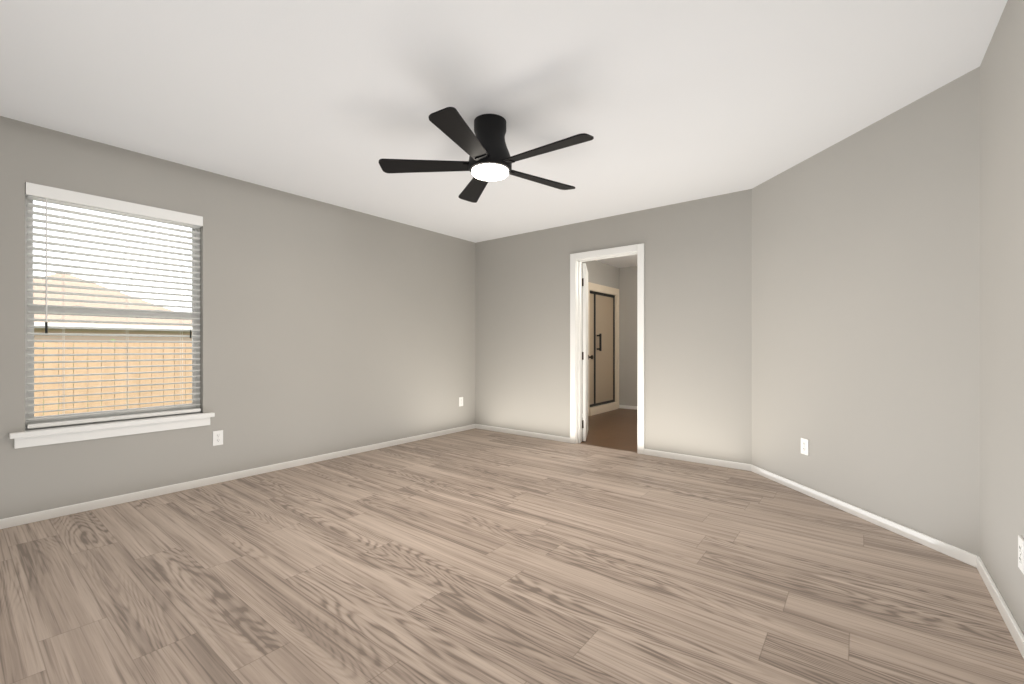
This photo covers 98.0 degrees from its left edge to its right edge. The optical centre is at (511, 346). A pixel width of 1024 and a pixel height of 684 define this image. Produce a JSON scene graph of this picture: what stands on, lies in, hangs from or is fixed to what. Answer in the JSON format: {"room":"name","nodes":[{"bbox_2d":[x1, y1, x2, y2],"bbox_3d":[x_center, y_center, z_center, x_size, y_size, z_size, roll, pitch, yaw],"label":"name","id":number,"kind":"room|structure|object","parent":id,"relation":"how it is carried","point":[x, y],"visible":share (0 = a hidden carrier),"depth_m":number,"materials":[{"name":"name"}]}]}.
{"room":"empty bedroom","nodes":[
{"label":"empty bedroom","id":0,"kind":"room"},
{"bbox_2d":[0,116,474,518],"bbox_3d":[-2.074,-0.140,3.929,0.120,2.440,5.240,0,0,38],"label":"wall","id":1,"kind":"structure","parent":0,"point":[326,328],"depth_m":3.80,"materials":[{"name":"grey paint"}]},
{"bbox_2d":[9,195,214,448],"bbox_3d":[-2.702,-0.193,3.094,0.163,1.615,1.060,0,0,38],"label":"window unit","id":2,"kind":"structure","parent":1,"relation":"in","point":[31,358],"depth_m":3.01,"materials":[{"name":"plastic"}]},
{"bbox_2d":[25,182,202,428],"bbox_3d":[-2.696,-0.246,3.088,0.069,1.503,0.924,0,0,38],"label":"window blinds","id":3,"kind":"object","parent":2,"relation":"attached to","point":[60,195],"visible":1,"depth_m":3.03,"materials":[{"name":"white plastic"}]},
{"bbox_2d":[213,430,222,445],"bbox_3d":[-2.321,0.725,3.512,0.008,0.115,0.070,0,0,38],"label":"electrical outlet","id":4,"kind":"object","parent":1,"relation":"attached to","point":[217,437],"visible":1,"depth_m":3.51,"materials":[{"name":"white plastic"}]},
{"bbox_2d":[459,397,462,405],"bbox_3d":[-0.645,0.705,5.642,0.008,0.115,0.070,0,0,38],"label":"electrical outlet","id":5,"kind":"object","parent":1,"relation":"attached to","point":[460,401],"visible":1,"depth_m":5.64,"materials":[{"name":"white plastic"}]},
{"bbox_2d":[0,405,1023,658],"bbox_3d":[0.633,1.051,3.675,4.450,0.058,7.950,0,0,38],"label":"baseboard","id":6,"kind":"structure","parent":1,"relation":"attached to","point":[1016,633],"depth_m":3.12,"materials":[{"name":"white wood"}]},
{"bbox_2d":[0,0,1007,267],"bbox_3d":[0.523,-1.420,3.762,4.970,0.120,8.190,0,0,38],"label":"ceiling","id":7,"kind":"structure","parent":0,"point":[662,102],"depth_m":2.32,"materials":[{"name":"white paint"}]},
{"bbox_2d":[379,107,593,202],"bbox_3d":[-0.094,-1.194,2.678,1.244,0.332,1.290,0,0,38],"label":"fan","id":8,"kind":"object","parent":7,"relation":"hanging from","point":[484,147],"visible":1,"depth_m":2.61,"materials":[{"name":"black metal"}]},
{"bbox_2d":[0,428,1023,683],"bbox_3d":[-0.306,1.130,2.481,4.690,0.100,5.150,0,0,38],"label":"floor","id":9,"kind":"structure","parent":0,"point":[476,556],"depth_m":2.02,"materials":[{"name":"laminate"}]},
{"bbox_2d":[582,260,618,413],"bbox_3d":[0.947,-0.135,6.686,0.120,2.450,2.830,0,0,38],"label":"wall","id":10,"kind":"structure","parent":0,"point":[601,273],"depth_m":7.18,"materials":[{"name":"grey paint"}]},
{"bbox_2d":[588,282,618,415],"bbox_3d":[1.461,0.045,7.312,0.192,2.070,1.170,0,0,38],"label":"shower door frame","id":11,"kind":"object","parent":10,"relation":"attached to","point":[603,348],"visible":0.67,"depth_m":7.33,"materials":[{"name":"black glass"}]},
{"bbox_2d":[579,408,636,451],"bbox_3d":[1.723,1.130,6.095,3.670,0.100,3.040,0,0,38],"label":"floor","id":12,"kind":"structure","parent":0,"point":[615,429],"depth_m":5.69,"materials":[{"name":"brown wood"}]},
{"bbox_2d":[475,189,751,463],"bbox_3d":[0.853,-0.135,4.883,3.540,2.450,0.120,0,0,38],"label":"wall","id":13,"kind":"structure","parent":0,"point":[698,327],"depth_m":4.36,"materials":[{"name":"grey paint"}]},
{"bbox_2d":[582,263,592,440],"bbox_3d":[0.868,0.069,5.356,0.366,2.007,0.640,0,0,38],"label":"door leaf","id":14,"kind":"structure","parent":13,"relation":"in","point":[585,357],"depth_m":5.01,"materials":[{"name":"white wood"}]},
{"bbox_2d":[570,243,643,453],"bbox_3d":[1.026,0.028,4.747,0.850,2.105,0.152,0,0,38],"label":"door frame","id":15,"kind":"structure","parent":13,"relation":"attached to","point":[638,248],"depth_m":4.91,"materials":[{"name":"white wood"}]},
{"bbox_2d":[619,266,636,405],"bbox_3d":[2.626,-0.140,7.242,3.670,2.440,0.120,0,0,38],"label":"wall","id":16,"kind":"structure","parent":0,"point":[628,336],"depth_m":7.66,"materials":[{"name":"grey paint"}]},
{"bbox_2d":[752,66,979,555],"bbox_3d":[2.233,-0.140,3.011,0.120,2.440,1.697,0,0,-7],"label":"wall","id":17,"kind":"structure","parent":0,"point":[866,312],"depth_m":2.67,"materials":[{"name":"grey paint"}]},
{"bbox_2d":[801,438,808,455],"bbox_3d":[2.139,0.735,3.253,0.008,0.115,0.070,0,0,-7],"label":"electrical outlet","id":18,"kind":"object","parent":17,"relation":"attached to","point":[804,446],"visible":1,"depth_m":3.25,"materials":[{"name":"white plastic"}]},
{"bbox_2d":[980,0,1023,634],"bbox_3d":[1.124,-0.140,0.604,0.120,2.440,3.970,0,0,38],"label":"wall","id":19,"kind":"structure","parent":0,"point":[1002,296],"depth_m":1.80,"materials":[{"name":"grey paint"}]},
{"bbox_2d":[1018,535,1023,573],"bbox_3d":[1.813,0.742,1.583,0.008,0.115,0.070,0,0,38],"label":"electrical outlet","id":20,"kind":"object","parent":19,"relation":"attached to","point":[1021,553],"visible":1,"depth_m":1.58,"materials":[{"name":"white plastic"}]},
{"label":"outside","id":21,"kind":"structure","parent":0,"visible":0},
{"bbox_2d":[43,396,87,415],"bbox_3d":[-28.723,1.530,26.808,69.700,0.100,130.000,0,0,38],"label":"ground","id":22,"kind":"structure","parent":21,"point":[58,406],"depth_m":10.99,"materials":[{"name":"beige"}]},
{"bbox_2d":[43,339,116,412],"bbox_3d":[-5.560,0.671,7.834,0.736,1.617,15.181,0,0,38],"label":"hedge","id":23,"kind":"object","parent":22,"relation":"on","point":[87,369],"depth_m":6.52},
{"bbox_2d":[33,273,191,398],"bbox_3d":[-18.945,-0.505,17.969,16.900,3.970,7.100,0,0,38],"label":"house","id":24,"kind":"structure","parent":22,"relation":"on","point":[74,324],"depth_m":13.82,"materials":[{"name":"beige"}]},
{"bbox_2d":[34,342,191,416],"bbox_3d":[-5.374,0.707,7.168,0.148,1.547,20.010,0,0,38],"label":"fence","id":25,"kind":"object","parent":22,"relation":"on","point":[100,377],"depth_m":6.46,"materials":[{"name":"brown wood"}]}
]}

